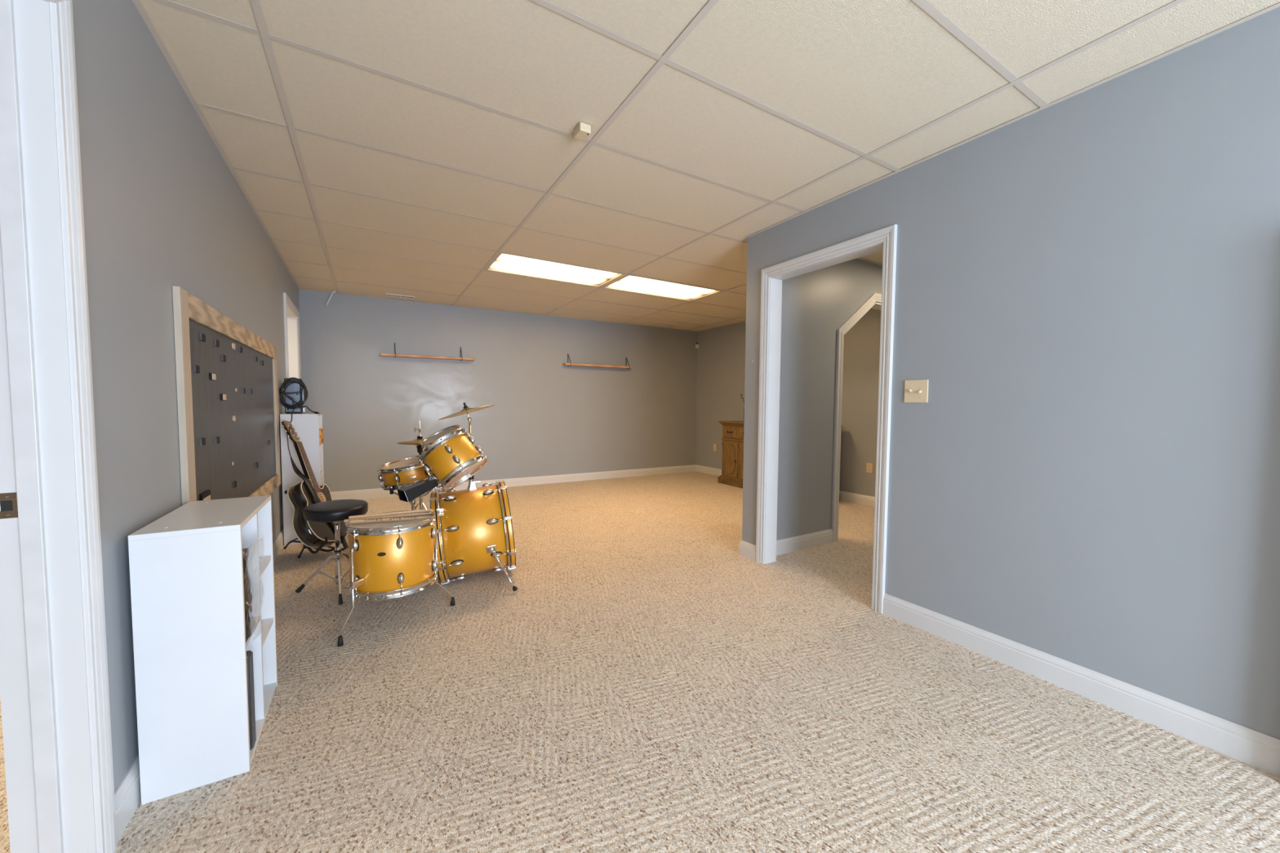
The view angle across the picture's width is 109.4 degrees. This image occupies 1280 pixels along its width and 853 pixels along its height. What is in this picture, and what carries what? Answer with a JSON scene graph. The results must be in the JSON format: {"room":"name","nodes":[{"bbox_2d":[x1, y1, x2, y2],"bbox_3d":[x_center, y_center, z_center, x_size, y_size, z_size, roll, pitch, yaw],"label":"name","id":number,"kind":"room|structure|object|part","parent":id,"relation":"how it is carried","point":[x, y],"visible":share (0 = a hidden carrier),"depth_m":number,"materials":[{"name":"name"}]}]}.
{"room":"basement music room","nodes":[
{"label":"basement music room","id":0,"kind":"room"},
{"bbox_2d":[71,0,301,791],"bbox_3d":[-1.519,-0.131,1.248,0.115,2.432,9.190,-1,3,-31],"label":"wall","id":1,"kind":"structure","parent":0,"point":[163,208],"depth_m":1.42,"materials":[{"name":"grey paint"}]},
{"bbox_2d":[0,0,117,852],"bbox_3d":[-1.167,0.062,0.684,0.157,2.107,0.948,-1,3,-31],"label":"trim","id":2,"kind":"structure","parent":1,"relation":"attached to","point":[55,693],"depth_m":1.05,"materials":[{"name":"white paint"}]},
{"bbox_3d":[-1.423,0.178,1.021,0.034,0.058,0.003,-1,3,-31],"label":"strike plate","id":3,"kind":"part","parent":2,"relation":"part of","materials":[{"name":"silver metal"}]},
{"bbox_3d":[-1.105,-0.965,0.666,0.019,0.053,0.947,-1,3,-31],"label":"door casing","id":4,"kind":"part","parent":2,"relation":"part of","materials":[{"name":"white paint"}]},
{"bbox_3d":[-1.345,0.040,1.098,0.020,2.107,0.053,-1,3,-31],"label":"door casing","id":5,"kind":"part","parent":2,"relation":"part of","materials":[{"name":"white paint"}]},
{"bbox_2d":[114,528,284,844],"bbox_3d":[-2.272,0.955,2.652,0.015,0.113,3.480,-1,3,-31],"label":"baseboard","id":6,"kind":"structure","parent":1,"relation":"attached to","point":[127,796],"depth_m":1.26,"materials":[{"name":"white paint"}]},
{"bbox_2d":[172,285,280,505],"bbox_3d":[-2.262,-0.031,2.606,0.022,1.067,2.160,-1,3,-31],"label":"board","id":7,"kind":"object","parent":1,"relation":"attached to","point":[202,413],"visible":0.71,"depth_m":2.19,"materials":[{"name":"brown wood"}]},
{"bbox_2d":[193,364,199,373],"bbox_3d":[-1.805,-0.234,1.847,0.006,0.031,0.055,-1,3,-31],"label":"magnet","id":8,"kind":"object","parent":7,"relation":"attached to","point":[196,368],"visible":1,"depth_m":1.83,"materials":[{"name":"black plastic"}]},
{"bbox_2d":[200,437,205,445],"bbox_3d":[-1.828,0.064,1.896,0.006,0.031,0.055,-1,3,-31],"label":"magnet","id":9,"kind":"object","parent":7,"relation":"attached to","point":[202,441],"visible":1,"depth_m":1.89,"materials":[{"name":"black metal"}]},
{"bbox_2d":[200,333,205,342],"bbox_3d":[-1.856,-0.378,1.925,0.006,0.031,0.055,-1,3,-31],"label":"magnet","id":10,"kind":"object","parent":7,"relation":"attached to","point":[202,337],"visible":1,"depth_m":1.92,"materials":[{"name":"black"}]},
{"bbox_2d":[200,489,210,500],"bbox_3d":[-1.828,0.313,1.911,0.013,0.075,0.120,-1,3,-31],"label":"tray","id":11,"kind":"object","parent":7,"relation":"attached to","point":[206,495],"visible":0.47,"depth_m":1.90,"materials":[{"name":"black"}]},
{"bbox_2d":[209,373,216,380],"bbox_3d":[-1.919,-0.224,2.037,0.009,0.031,0.060,-1,3,-31],"label":"magnet","id":12,"kind":"object","parent":7,"relation":"attached to","point":[212,376],"visible":1,"depth_m":2.02,"materials":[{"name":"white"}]},
{"bbox_2d":[214,338,219,346],"bbox_3d":[-1.971,-0.389,2.113,0.006,0.031,0.055,-1,3,-31],"label":"magnet","id":13,"kind":"object","parent":7,"relation":"attached to","point":[216,341],"visible":1,"depth_m":2.10,"materials":[{"name":"black plastic"}]},
{"bbox_2d":[214,436,219,444],"bbox_3d":[-1.943,0.064,2.084,0.006,0.031,0.055,-1,3,-31],"label":"magnet","id":14,"kind":"object","parent":7,"relation":"attached to","point":[217,438],"visible":1,"depth_m":2.08,"materials":[{"name":"black metal"}]},
{"bbox_2d":[220,393,226,399],"bbox_3d":[-2.008,-0.142,2.187,0.009,0.031,0.060,-1,3,-31],"label":"magnet","id":15,"kind":"object","parent":7,"relation":"attached to","point":[223,397],"visible":1,"depth_m":2.17,"materials":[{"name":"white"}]},
{"bbox_2d":[221,354,226,361],"bbox_3d":[-2.029,-0.334,2.210,0.006,0.031,0.055,-1,3,-32],"label":"magnet","id":16,"kind":"object","parent":7,"relation":"attached to","point":[223,357],"visible":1,"depth_m":2.20,"materials":[{"name":"black plastic"}]},
{"bbox_3d":[-2.268,-0.031,2.603,0.007,0.967,2.060,-1,3,-31],"label":"panel","id":17,"kind":"part","parent":7,"relation":"part of","materials":[{"name":"grey metal"}]},
{"bbox_2d":[232,480,236,488],"bbox_3d":[-2.095,0.300,2.344,0.006,0.031,0.055,-1,3,-31],"label":"magnet","id":18,"kind":"object","parent":7,"relation":"attached to","point":[234,483],"visible":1,"depth_m":2.33,"materials":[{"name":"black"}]},
{"bbox_2d":[283,292,301,378],"bbox_3d":[-3.470,-0.150,4.470,0.145,2.124,0.973,-1,3,-31],"label":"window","id":19,"kind":"structure","parent":1,"relation":"attached to","point":[291,314],"depth_m":4.79,"materials":[{"name":"white glass"}]},
{"bbox_3d":[-3.185,-0.131,4.115,0.020,2.124,0.070,-1,3,-31],"label":"casing","id":20,"kind":"part","parent":19,"relation":"part of","materials":[{"name":"white paint"}]},
{"bbox_3d":[-3.413,-1.177,4.449,0.019,0.070,0.973,-1,3,-31],"label":"casing","id":21,"kind":"part","parent":19,"relation":"part of","materials":[{"name":"white paint"}]},
{"bbox_3d":[-3.655,-0.172,4.885,0.020,2.124,0.070,-1,3,-31],"label":"casing","id":22,"kind":"part","parent":19,"relation":"part of","materials":[{"name":"white paint"}]},
{"bbox_2d":[298,289,697,492],"bbox_3d":[-1.390,-0.393,6.525,5.900,2.432,0.120,-1,3,-30],"label":"wall","id":23,"kind":"structure","parent":0,"point":[547,417],"depth_m":6.15,"materials":[{"name":"grey paint"}]},
{"bbox_2d":[380,342,475,360],"bbox_3d":[-2.622,-0.934,5.652,1.064,0.179,0.128,-1,3,-30],"label":"wall shelf","id":24,"kind":"object","parent":23,"relation":"attached to","point":[395,355],"visible":1,"depth_m":5.61,"materials":[{"name":"brown wood"}]},
{"bbox_2d":[330,464,695,500],"bbox_3d":[-1.416,0.769,6.494,5.484,0.113,0.015,-1,3,-30],"label":"baseboard","id":25,"kind":"structure","parent":23,"relation":"attached to","point":[378,492],"depth_m":6.53,"materials":[{"name":"white paint"}]},
{"bbox_2d":[562,354,631,368],"bbox_3d":[-0.625,-0.977,6.786,1.070,0.179,0.128,-1,3,-30],"label":"wall shelf","id":26,"kind":"object","parent":23,"relation":"attached to","point":[567,363],"visible":1,"depth_m":6.71,"materials":[{"name":"brown wood"}]},
{"bbox_2d":[0,471,1279,852],"bbox_3d":[-0.184,1.078,2.600,8.900,0.100,10.050,-1,3,-31],"label":"floor","id":27,"kind":"structure","parent":0,"point":[646,683],"depth_m":1.62,"materials":[{"name":"carpet"}]},
{"bbox_2d":[128,495,277,804],"bbox_3d":[-1.452,0.679,1.557,0.239,0.784,0.508,-1,3,-31],"label":"bookshelf","id":28,"kind":"object","parent":27,"relation":"on","point":[190,647],"visible":1,"depth_m":1.35,"materials":[{"name":"white laminate"}]},
{"bbox_3d":[-1.450,0.297,1.538,0.238,0.016,0.508,-1,3,-31],"label":"panel","id":29,"kind":"part","parent":28,"relation":"part of","materials":[{"name":"white laminate"}]},
{"bbox_2d":[242,547,252,643],"bbox_3d":[-1.279,0.538,1.440,0.072,0.275,0.104,-1,3,-31],"label":"panel","id":30,"kind":"object","parent":28,"relation":"in","point":[246,581],"visible":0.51,"depth_m":1.45,"materials":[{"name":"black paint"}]},
{"bbox_2d":[246,650,256,750],"bbox_3d":[-1.365,0.900,1.439,0.212,0.315,0.047,-1,3,-31],"label":"frame","id":31,"kind":"object","parent":28,"relation":"in","point":[250,669],"visible":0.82,"depth_m":1.48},
{"bbox_2d":[245,615,260,647],"bbox_3d":[-1.389,0.686,1.452,0.231,0.016,0.231,-1,3,-31],"label":"shelf","id":32,"kind":"object","parent":28,"relation":"attached to","point":[255,620],"depth_m":1.56,"materials":[{"name":"white laminate"}]},
{"bbox_3d":[-1.456,1.059,1.576,0.237,0.016,0.477,-1,3,-31],"label":"panel","id":33,"kind":"part","parent":28,"relation":"part of","materials":[{"name":"white laminate"}]},
{"bbox_2d":[258,555,271,577],"bbox_3d":[-1.514,0.530,1.656,0.231,0.016,0.231,-1,3,-31],"label":"shelf","id":34,"kind":"object","parent":28,"relation":"attached to","point":[264,560],"depth_m":1.75,"materials":[{"name":"white laminate"}]},
{"bbox_3d":[-1.579,0.676,1.769,0.238,0.766,0.016,-1,3,-31],"label":"panel","id":35,"kind":"part","parent":28,"relation":"part of","materials":[{"name":"white laminate"}]},
{"bbox_2d":[261,617,273,647],"bbox_3d":[-1.516,0.785,1.669,0.231,0.016,0.231,-1,3,-31],"label":"shelf","id":36,"kind":"object","parent":28,"relation":"attached to","point":[266,623],"depth_m":1.76,"materials":[{"name":"white laminate"}]},
{"bbox_2d":[280,413,324,546],"bbox_3d":[-2.833,0.420,3.823,0.251,1.059,0.330,-1,3,-31],"label":"cabinet","id":37,"kind":"object","parent":27,"relation":"on","point":[307,425],"visible":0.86,"depth_m":3.66,"materials":[{"name":"white laminate"}]},
{"bbox_2d":[284,377,306,413],"bbox_3d":[-2.918,-0.258,3.839,0.137,0.295,0.092,-1,3,-31],"label":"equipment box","id":38,"kind":"object","parent":37,"relation":"on","point":[295,387],"visible":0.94,"depth_m":3.80,"materials":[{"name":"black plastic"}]},
{"bbox_3d":[-2.909,-0.259,3.799,0.103,0.276,0.006,-1,3,-31],"label":"panel","id":39,"kind":"part","parent":38,"relation":"part of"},
{"bbox_2d":[279,377,320,427],"bbox_3d":[-2.808,-0.202,3.730,0.303,0.407,0.241,3,4,45],"label":"cable coil","id":40,"kind":"object","parent":37,"relation":"on","point":[304,392],"visible":0.98,"depth_m":3.76,"materials":[{"name":"black rubber"}]},
{"bbox_3d":[-2.830,-0.100,3.797,0.250,0.016,0.330,-1,3,-31],"label":"panel","id":41,"kind":"part","parent":37,"relation":"part of","materials":[{"name":"white laminate"}]},
{"bbox_2d":[319,428,323,444],"bbox_3d":[-2.789,0.086,3.799,0.211,0.123,0.215,-1,3,-31],"label":"patterned box","id":42,"kind":"object","parent":37,"relation":"on","point":[321,430],"visible":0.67,"depth_m":3.77,"materials":[{"name":"cardboard"}]},
{"bbox_3d":[-2.913,0.421,3.958,0.250,1.042,0.016,-1,3,-31],"label":"panel","id":43,"kind":"part","parent":37,"relation":"part of","materials":[{"name":"white laminate"}]},
{"bbox_2d":[283,490,344,558],"bbox_3d":[-2.511,0.717,3.382,0.592,0.513,0.320,1,3,4],"label":"guitar stand","id":44,"kind":"object","parent":27,"relation":"on","point":[295,540],"visible":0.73,"depth_m":3.35,"materials":[{"name":"black metal"}]},
{"bbox_3d":[-2.632,0.906,3.476,0.365,0.119,0.038,2,3,32],"label":"leg","id":45,"kind":"part","parent":44,"relation":"part of","materials":[{"name":"black plastic"}]},
{"bbox_2d":[280,420,348,549],"bbox_3d":[-2.448,0.440,3.439,0.372,0.960,0.624,-2,4,-42],"label":"acoustic guitar","id":46,"kind":"object","parent":44,"relation":"on","point":[307,492],"visible":0.75,"depth_m":3.33,"materials":[{"name":"black paint"}]},
{"bbox_3d":[-2.358,0.846,3.273,0.275,0.124,0.059,2,3,26],"label":"cradle arm","id":47,"kind":"part","parent":44,"relation":"part of","materials":[{"name":"black metal"}]},
{"bbox_3d":[-2.346,0.877,3.376,0.259,0.115,0.034,0,3,-15],"label":"cradle arm","id":48,"kind":"part","parent":44,"relation":"part of","materials":[{"name":"black metal"}]},
{"bbox_2d":[295,499,368,604],"bbox_3d":[-1.832,0.744,2.728,0.432,0.542,0.409,-1,3,-31],"label":"stool","id":49,"kind":"object","parent":27,"relation":"on","point":[336,511],"visible":0.95,"depth_m":2.72,"materials":[{"name":"black leather"}]},
{"bbox_3d":[-1.960,0.880,2.761,0.199,0.202,0.009,0,3,-6],"label":"leg","id":50,"kind":"part","parent":49,"relation":"part of","materials":[{"name":"silver metal"}]},
{"bbox_3d":[-1.843,0.509,2.755,0.329,0.076,0.329,-1,3,-31],"label":"seat","id":51,"kind":"part","parent":49,"relation":"part of","materials":[{"name":"black leather"}]},
{"bbox_3d":[-1.843,0.629,2.761,0.027,0.158,0.027,-1,3,-31],"label":"post","id":52,"kind":"part","parent":49,"relation":"part of","materials":[{"name":"silver metal"}]},
{"bbox_3d":[-1.845,0.836,2.771,0.032,0.255,0.032,-1,3,-31],"label":"post","id":53,"kind":"part","parent":49,"relation":"part of","materials":[{"name":"silver metal"}]},
{"bbox_3d":[-1.777,0.885,2.679,0.009,0.202,0.199,-2,4,-36],"label":"leg","id":54,"kind":"part","parent":49,"relation":"part of","materials":[{"name":"silver metal"}]},
{"bbox_2d":[337,510,455,646],"bbox_3d":[-1.352,0.759,2.390,0.558,0.539,0.536,1,3,5],"label":"floor tom","id":55,"kind":"object","parent":27,"relation":"on","point":[389,559],"depth_m":2.26,"materials":[{"name":"gold metal"}]},
{"bbox_3d":[-1.404,0.810,2.166,0.011,0.441,0.070,2,4,36],"label":"leg","id":56,"kind":"part","parent":55,"relation":"part of","materials":[{"name":"silver metal"}]},
{"bbox_2d":[343,511,431,522],"bbox_3d":[-1.341,0.484,2.429,0.411,0.017,0.017,-1,3,-27],"label":"drumstick","id":57,"kind":"object","parent":55,"relation":"on","point":[429,513],"visible":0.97,"depth_m":2.43,"materials":[{"name":"brown wood"}]},
{"bbox_2d":[348,508,431,519],"bbox_3d":[-1.339,0.470,2.448,0.396,0.017,0.017,-1,3,-27],"label":"drumstick","id":58,"kind":"object","parent":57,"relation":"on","point":[430,509],"visible":1,"depth_m":2.43,"materials":[{"name":"brown wood"}]},
{"bbox_2d":[349,515,434,523],"bbox_3d":[-1.301,0.488,2.390,0.394,0.019,0.021,1,2,-23],"label":"drumstick","id":59,"kind":"object","parent":55,"relation":"on","point":[371,520],"visible":1,"depth_m":2.37,"materials":[{"name":"brown wood"}]},
{"bbox_2d":[404,510,433,514],"bbox_3d":[-1.332,0.477,2.476,0.375,0.017,0.017,0,3,-29],"label":"drumstick","id":60,"kind":"object","parent":55,"relation":"on","point":[432,510],"visible":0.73,"depth_m":2.54,"materials":[{"name":"brown wood"}]},
{"bbox_3d":[-1.102,0.798,2.556,0.095,0.429,0.012,-2,4,-36],"label":"leg","id":61,"kind":"part","parent":55,"relation":"part of","materials":[{"name":"silver metal"}]},
{"bbox_2d":[389,486,432,510],"bbox_3d":[-1.540,0.657,3.098,0.508,0.676,0.492,-1,3,-31],"label":"stand","id":62,"kind":"object","parent":27,"relation":"on","point":[413,502],"visible":0.26,"depth_m":3.12,"materials":[{"name":"silver metal"}]},
{"bbox_2d":[376,454,431,490],"bbox_3d":[-1.572,0.306,3.114,0.407,0.214,0.380,-2,4,-39],"label":"snare drum","id":63,"kind":"object","parent":62,"relation":"on","point":[407,471],"visible":0.66,"depth_m":2.97,"materials":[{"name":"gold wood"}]},
{"bbox_3d":[-1.466,0.407,3.149,0.205,0.181,0.015,0,3,-16],"label":"basket arm","id":64,"kind":"part","parent":62,"relation":"part of","materials":[{"name":"silver metal"}]},
{"bbox_2d":[396,420,426,510],"bbox_3d":[-1.834,0.459,3.670,0.455,1.012,0.488,-1,3,-31],"label":"stand","id":65,"kind":"object","parent":27,"relation":"on","point":[417,442],"visible":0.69,"depth_m":3.65,"materials":[{"name":"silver metal"}]},
{"bbox_2d":[416,446,422,453],"bbox_3d":[-1.780,0.186,3.669,0.052,0.055,0.051,-1,3,-31],"label":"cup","id":66,"kind":"object","parent":65,"relation":"on","point":[420,450],"depth_m":3.65,"materials":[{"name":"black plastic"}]},
{"bbox_2d":[434,402,494,557],"bbox_3d":[-1.313,0.400,3.414,0.442,1.161,0.453,-1,3,-31],"label":"crash cymbal","id":67,"kind":"object","parent":27,"relation":"on","point":[466,410],"visible":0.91,"depth_m":3.42,"materials":[{"name":"brown metal"}]},
{"bbox_2d":[429,480,517,591],"bbox_3d":[-1.109,0.686,3.034,0.526,0.623,0.785,-1,3,-18],"label":"bass drum","id":68,"kind":"object","parent":27,"relation":"on","point":[475,532],"visible":0.94,"depth_m":2.80,"materials":[{"name":"gold metal"}]},
{"bbox_2d":[396,469,444,515],"bbox_3d":[-1.243,0.402,2.629,0.124,0.310,0.324,2,3,22],"label":"cowbell","id":69,"kind":"object","parent":68,"relation":"attached to","point":[409,493],"visible":0.98,"depth_m":2.55,"materials":[{"name":"black paint"}]},
{"bbox_3d":[-1.206,0.420,2.704,0.023,0.198,0.125,0,3,-11],"label":"mount rod","id":70,"kind":"part","parent":69,"relation":"part of","materials":[{"name":"silver metal"}]},
{"bbox_2d":[467,475,480,489],"bbox_3d":[-1.149,0.276,3.034,0.134,0.312,0.155,-1,3,-31],"label":"holder","id":71,"kind":"object","parent":68,"relation":"attached to","point":[472,483],"visible":0.32,"depth_m":2.99,"materials":[{"name":"silver metal"}]},
{"bbox_2d":[417,428,488,492],"bbox_3d":[-1.155,0.210,2.823,0.406,0.393,0.341,1,3,7],"label":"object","id":72,"kind":"object","parent":71,"relation":"attached to","point":[453,459],"visible":0.99,"depth_m":2.70,"materials":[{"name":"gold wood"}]},
{"bbox_2d":[420,424,461,449],"bbox_3d":[-1.360,0.131,3.185,0.302,0.281,0.328,3,4,43],"label":"drumhead","id":73,"kind":"object","parent":72,"relation":"attached to","point":[434,437],"visible":0.21,"depth_m":3.19,"materials":[{"name":"white plastic"}]},
{"bbox_3d":[-0.916,0.756,2.800,0.060,0.051,0.021,-7,6,-21],"label":"spur plate","id":74,"kind":"part","parent":68,"relation":"part of","materials":[{"name":"silver metal"}]},
{"bbox_3d":[-0.838,0.876,2.783,0.178,0.247,0.019,1,3,15],"label":"spur leg","id":75,"kind":"part","parent":68,"relation":"part of","materials":[{"name":"silver metal"}]},
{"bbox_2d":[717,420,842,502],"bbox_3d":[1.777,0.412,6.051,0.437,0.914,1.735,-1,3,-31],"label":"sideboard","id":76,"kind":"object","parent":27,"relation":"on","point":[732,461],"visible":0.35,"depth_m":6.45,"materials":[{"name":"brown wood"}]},
{"bbox_3d":[1.285,0.465,6.508,0.010,0.425,0.217,-1,3,-31],"label":"door panel","id":77,"kind":"part","parent":76,"relation":"part of","materials":[{"name":"brown wood"}]},
{"bbox_3d":[1.289,0.083,6.489,0.006,0.124,0.263,-1,3,-31],"label":"drawer panel","id":78,"kind":"part","parent":76,"relation":"part of","materials":[{"name":"brown wood"}]},
{"bbox_3d":[1.296,0.467,6.514,0.016,0.516,0.307,-1,3,-31],"label":"door","id":79,"kind":"part","parent":76,"relation":"part of","materials":[{"name":"brown wood"}]},
{"bbox_3d":[1.299,0.083,6.495,0.016,0.164,0.307,-1,3,-31],"label":"drawer","id":80,"kind":"part","parent":76,"relation":"part of","materials":[{"name":"brown wood"}]},
{"bbox_3d":[1.786,0.766,6.075,0.412,0.020,1.695,-1,3,-31],"label":"plinth moulding","id":81,"kind":"part","parent":76,"relation":"part of","materials":[{"name":"brown wood"}]},
{"bbox_3d":[1.630,0.221,5.947,0.024,0.020,1.675,-1,3,-31],"label":"waist moulding","id":82,"kind":"part","parent":76,"relation":"part of","materials":[{"name":"brown wood"}]},
{"bbox_3d":[1.462,0.481,6.237,0.016,0.516,0.307,-1,3,-31],"label":"door","id":83,"kind":"part","parent":76,"relation":"part of","materials":[{"name":"brown wood"}]},
{"bbox_3d":[1.464,0.098,6.218,0.016,0.164,0.307,-1,3,-31],"label":"drawer","id":84,"kind":"part","parent":76,"relation":"part of","materials":[{"name":"brown wood"}]},
{"bbox_3d":[1.455,0.098,6.212,0.006,0.124,0.263,-1,3,-31],"label":"drawer panel","id":85,"kind":"part","parent":76,"relation":"part of","materials":[{"name":"brown wood"}]},
{"bbox_3d":[1.450,0.480,6.230,0.010,0.425,0.217,-1,3,-31],"label":"door panel","id":86,"kind":"part","parent":76,"relation":"part of","materials":[{"name":"brown wood"}]},
{"bbox_3d":[1.789,-0.004,6.030,0.422,0.030,1.699,-1,3,-31],"label":"moulding","id":87,"kind":"part","parent":76,"relation":"part of","materials":[{"name":"brown wood"}]},
{"bbox_2d":[132,0,1279,331],"bbox_3d":[-0.145,-1.477,2.435,8.900,0.223,10.137,-1,3,-31],"label":"ceiling","id":88,"kind":"structure","parent":0,"point":[380,148],"depth_m":1.92,"materials":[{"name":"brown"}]},
{"bbox_2d":[325,290,337,305],"bbox_3d":[-3.458,-1.440,5.087,0.112,0.171,0.020,-1,3,-31],"label":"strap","id":89,"kind":"object","parent":88,"relation":"hanging from","point":[334,291],"visible":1,"depth_m":5.08,"materials":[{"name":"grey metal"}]},
{"bbox_2d":[385,293,414,298],"bbox_3d":[-2.803,-1.525,5.304,0.300,0.010,0.110,-1,3,-31],"label":"ceiling vent","id":90,"kind":"object","parent":88,"relation":"in","point":[386,294],"visible":1,"depth_m":5.30,"materials":[{"name":"white plastic"}]},
{"bbox_2d":[484,252,624,287],"bbox_3d":[-0.796,-1.521,4.303,1.193,0.109,0.584,-1,3,-31],"label":"ceiling light","id":91,"kind":"object","parent":88,"relation":"attached to","point":[503,262],"visible":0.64,"depth_m":4.31,"materials":[{"name":"white plastic"}]},
{"bbox_2d":[573,121,591,141],"bbox_3d":[-0.261,-1.330,2.048,0.053,0.038,0.077,-1,3,-31],"label":"sensor box","id":92,"kind":"object","parent":88,"relation":"attached to","point":[582,131],"visible":1,"depth_m":2.03,"materials":[{"name":"beige plastic"}]},
{"bbox_2d":[602,274,722,301],"bbox_3d":[0.251,-1.546,4.926,1.193,0.109,0.584,-1,3,-31],"label":"ceiling light","id":93,"kind":"object","parent":88,"relation":"attached to","point":[631,283],"visible":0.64,"depth_m":4.95,"materials":[{"name":"white plastic"}]},
{"bbox_2d":[695,308,880,497],"bbox_3d":[2.379,-0.328,5.719,0.120,2.432,5.600,-1,3,-33],"label":"wall","id":94,"kind":"structure","parent":0,"point":[721,352],"depth_m":5.49,"materials":[{"name":"grey paint"}]},
{"bbox_2d":[713,444,716,451],"bbox_3d":[1.224,0.345,7.423,0.010,0.116,0.072,-1,3,-33],"label":"wall outlet","id":95,"kind":"object","parent":94,"relation":"attached to","point":[714,445],"visible":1,"depth_m":7.41,"materials":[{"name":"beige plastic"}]},
{"bbox_2d":[695,464,875,506],"bbox_3d":[2.314,0.832,5.740,0.015,0.113,5.000,-1,3,-33],"label":"baseboard","id":96,"kind":"structure","parent":94,"relation":"attached to","point":[864,500],"depth_m":5.44,"materials":[{"name":"white paint"}]},
{"bbox_2d":[866,462,872,473],"bbox_3d":[2.641,0.479,5.223,0.010,0.116,0.072,-1,3,-33],"label":"wall outlet","id":97,"kind":"object","parent":94,"relation":"attached to","point":[868,465],"visible":1,"depth_m":5.22,"materials":[{"name":"beige plastic"}]},
{"bbox_2d":[776,258,882,540],"bbox_3d":[2.061,-0.250,4.115,2.640,2.432,0.135,-1,3,-31],"label":"wall","id":98,"kind":"structure","parent":0,"point":[815,304],"depth_m":3.63,"materials":[{"name":"grey paint"}]},
{"bbox_2d":[776,528,832,555],"bbox_3d":[1.293,0.930,3.633,0.781,0.113,0.015,-1,3,-31],"label":"baseboard","id":99,"kind":"structure","parent":98,"relation":"attached to","point":[794,544],"depth_m":3.64,"materials":[{"name":"white paint"}]},
{"bbox_2d":[831,293,881,542],"bbox_3d":[2.223,-0.109,4.210,1.462,2.142,0.156,-1,3,-31],"label":"trim","id":100,"kind":"structure","parent":98,"relation":"attached to","point":[870,303],"depth_m":3.81,"materials":[{"name":"white paint"}]},
{"bbox_3d":[1.659,0.087,3.804,0.070,1.783,0.020,-1,3,-31],"label":"door casing","id":101,"kind":"part","parent":100,"relation":"part of","materials":[{"name":"white paint"}]},
{"bbox_3d":[1.855,-0.969,3.864,0.511,0.394,0.020,-1,3,-31],"label":"door casing","id":102,"kind":"part","parent":100,"relation":"part of","materials":[{"name":"white paint"}]},
{"bbox_3d":[2.265,-1.140,4.099,0.486,0.070,0.020,-1,3,-31],"label":"door casing","id":103,"kind":"part","parent":100,"relation":"part of","materials":[{"name":"white paint"}]},
{"bbox_2d":[742,6,1279,777],"bbox_3d":[2.155,-0.107,1.254,0.130,2.432,5.155,-1,3,-31],"label":"wall","id":104,"kind":"structure","parent":0,"point":[1087,292],"depth_m":1.76,"materials":[{"name":"grey paint"}]},
{"bbox_2d":[738,540,755,561],"bbox_3d":[0.818,0.937,3.428,0.015,0.113,0.181,-1,3,-31],"label":"baseboard","id":105,"kind":"structure","parent":104,"relation":"attached to","point":[746,549],"depth_m":3.42,"materials":[{"name":"white paint"}]},
{"bbox_2d":[755,224,897,613],"bbox_3d":[1.165,-0.042,2.918,0.136,2.124,0.966,-1,3,-31],"label":"trim","id":106,"kind":"structure","parent":104,"relation":"attached to","point":[885,239],"depth_m":2.94,"materials":[{"name":"white paint"}]},
{"bbox_3d":[0.885,-0.062,3.272,0.020,2.124,0.070,-1,3,-31],"label":"casing","id":107,"kind":"part","parent":106,"relation":"part of","materials":[{"name":"white paint"}]},
{"bbox_3d":[1.121,-1.067,2.837,0.020,0.070,0.966,-1,3,-31],"label":"casing","id":108,"kind":"part","parent":106,"relation":"part of","materials":[{"name":"white paint"}]},
{"bbox_3d":[1.344,-0.021,2.504,0.020,2.124,0.070,-1,3,-31],"label":"casing","id":109,"kind":"part","parent":106,"relation":"part of","materials":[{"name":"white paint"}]},
{"bbox_2d":[903,379,928,402],"bbox_3d":[1.427,-0.183,2.352,0.025,0.118,0.118,-1,3,-31],"label":"light switch","id":110,"kind":"object","parent":104,"relation":"attached to","point":[917,390],"visible":1,"depth_m":2.35,"materials":[{"name":"beige plastic"}]}
]}

